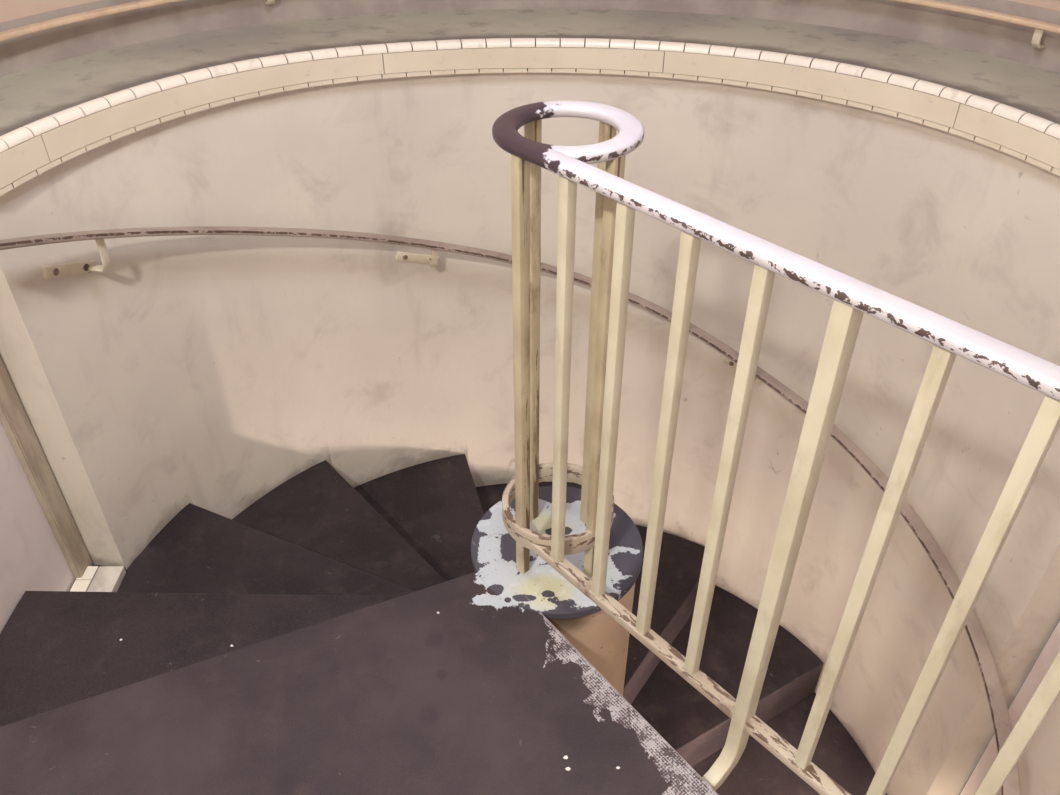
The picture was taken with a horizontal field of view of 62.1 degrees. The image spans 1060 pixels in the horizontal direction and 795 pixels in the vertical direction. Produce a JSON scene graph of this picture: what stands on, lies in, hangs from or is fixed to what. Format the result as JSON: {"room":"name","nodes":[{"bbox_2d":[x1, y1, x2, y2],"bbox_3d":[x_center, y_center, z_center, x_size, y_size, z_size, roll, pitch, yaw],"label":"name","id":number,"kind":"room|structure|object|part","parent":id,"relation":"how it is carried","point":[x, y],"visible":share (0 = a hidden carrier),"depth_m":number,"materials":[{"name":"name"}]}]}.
{"room":"spiral stairwell","nodes":[
{"label":"spiral stairwell","id":0,"kind":"room"},
{"bbox_2d":[0,420,74,632],"bbox_3d":[-1.496,1.472,1.030,0.588,5.520,3.342,0,38,0],"label":"wall","id":1,"kind":"structure","parent":0,"point":[32,558],"depth_m":2.08,"materials":[{"name":"paint"}]},
{"bbox_2d":[0,356,91,579],"bbox_3d":[-1.194,-0.627,1.517,0.021,2.762,0.067,0,38,0],"label":"trim","id":2,"kind":"structure","parent":1,"relation":"attached to","point":[14,419],"depth_m":2.13,"materials":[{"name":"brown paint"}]},
{"bbox_2d":[70,566,125,591],"bbox_3d":[-1.145,0.551,2.252,0.115,0.034,0.288,0,38,0],"label":"trim","id":3,"kind":"structure","parent":1,"relation":"attached to","point":[94,578],"depth_m":2.32,"materials":[{"name":"paint"}]},
{"bbox_2d":[0,72,1059,794],"bbox_3d":[0.073,0.844,3.203,2.530,3.871,1.218,0,38,0],"label":"wall","id":4,"kind":"structure","parent":0,"point":[208,372],"depth_m":2.52,"materials":[{"name":"paint"}]},
{"bbox_2d":[0,226,1020,794],"bbox_3d":[0.151,0.008,2.289,2.298,1.284,1.355,9,38,12],"label":"wall handrail","id":5,"kind":"object","parent":4,"relation":"attached to","point":[1002,726],"visible":0.78,"depth_m":2.39,"materials":[{"name":"metal"}]},
{"bbox_3d":[-1.041,-0.290,1.988,0.016,0.076,0.141,12,39,16],"label":"wall plate","id":6,"kind":"part","parent":5,"relation":"part of","materials":[{"name":"paint"}]},
{"bbox_3d":[-0.352,-0.437,2.756,0.140,0.068,0.016,-13,39,-16],"label":"wall plate","id":7,"kind":"part","parent":5,"relation":"part of","materials":[{"name":"paint"}]},
{"bbox_3d":[0.697,-0.091,2.878,0.140,0.070,0.016,22,42,26],"label":"wall plate","id":8,"kind":"part","parent":5,"relation":"part of","materials":[{"name":"paint"}]},
{"bbox_2d":[0,9,1059,135],"bbox_3d":[0.062,-0.711,2.073,3.036,0.084,1.600,0,38,0],"label":"floor","id":9,"kind":"structure","parent":0,"point":[28,96],"depth_m":2.33,"materials":[{"name":"grey concrete"}]},
{"bbox_2d":[0,0,1059,76],"bbox_3d":[0.060,-1.391,1.640,3.399,1.720,1.819,0,38,0],"label":"wall","id":10,"kind":"structure","parent":0,"point":[1002,39],"depth_m":2.34,"materials":[{"name":"grey paint"}]},
{"bbox_2d":[0,0,1059,48],"bbox_3d":[0.064,-0.860,2.103,2.903,0.076,1.270,0,38,0],"label":"handrail","id":11,"kind":"object","parent":10,"relation":"attached to","point":[1040,26],"visible":1,"depth_m":2.15,"materials":[{"name":"metal"}]},
{"bbox_2d":[0,38,1059,195],"bbox_3d":[0.113,-0.668,2.046,2.379,0.124,1.049,3,38,4],"label":"trim","id":12,"kind":"structure","parent":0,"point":[30,150],"depth_m":2.20,"materials":[{"name":"beige tile"}]},
{"bbox_2d":[960,621,1059,794],"bbox_3d":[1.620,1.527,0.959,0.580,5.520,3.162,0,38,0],"label":"door frame","id":13,"kind":"structure","parent":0,"point":[1052,647],"depth_m":2.38,"materials":[{"name":"paint"}]},
{"bbox_2d":[997,694,1059,794],"bbox_3d":[0.062,2.051,2.427,2.717,2.900,1.360,0,38,0],"label":"wall","id":14,"kind":"structure","parent":0,"point":[1039,764],"depth_m":2.25,"materials":[{"name":"paint"}]},
{"bbox_3d":[0.060,2.748,3.819,2.800,0.100,2.800,0,37,0],"label":"floor","id":15,"kind":"structure","parent":0,"visible":0},
{"bbox_2d":[0,454,886,794],"bbox_3d":[0.064,2.061,2.168,2.528,3.001,4.127,0,38,0],"label":"spiral staircase","id":16,"kind":"structure","parent":15,"relation":"on","point":[342,673],"depth_m":1.86,"materials":[{"name":"paint"}]},
{"bbox_2d":[492,100,1059,794],"bbox_3d":[0.589,0.431,1.099,0.246,1.023,2.072,-23,43,-27],"label":"balustrade","id":17,"kind":"object","parent":16,"relation":"on","point":[617,198],"visible":1,"depth_m":1.29,"materials":[{"name":"beige metal"}]},
{"bbox_3d":[-0.015,-0.001,1.619,0.023,0.938,0.021,-28,46,-32],"label":"newel post","id":18,"kind":"part","parent":17,"relation":"part of","materials":[{"name":"metal"}]},
{"bbox_3d":[0.005,-0.098,1.746,0.023,0.938,0.021,-28,46,-32],"label":"newel post","id":19,"kind":"part","parent":17,"relation":"part of","materials":[{"name":"metal"}]},
{"bbox_3d":[0.130,-0.092,1.738,0.023,0.938,0.021,-28,46,-32],"label":"newel post","id":20,"kind":"part","parent":17,"relation":"part of","materials":[{"name":"metal"}]},
{"bbox_3d":[0.129,0.006,1.611,0.023,0.938,0.021,-28,46,-32],"label":"newel post","id":21,"kind":"part","parent":17,"relation":"part of","materials":[{"name":"metal"}]},
{"bbox_3d":[0.633,0.732,1.259,0.027,0.020,1.935,-28,46,-32],"label":"rail","id":22,"kind":"part","parent":17,"relation":"part of","materials":[{"name":"metal"}]},
{"bbox_3d":[0.663,-0.002,0.841,0.240,0.022,2.070,-28,46,-32],"label":"rail","id":23,"kind":"part","parent":17,"relation":"part of","materials":[{"name":"white metal"}]}
]}

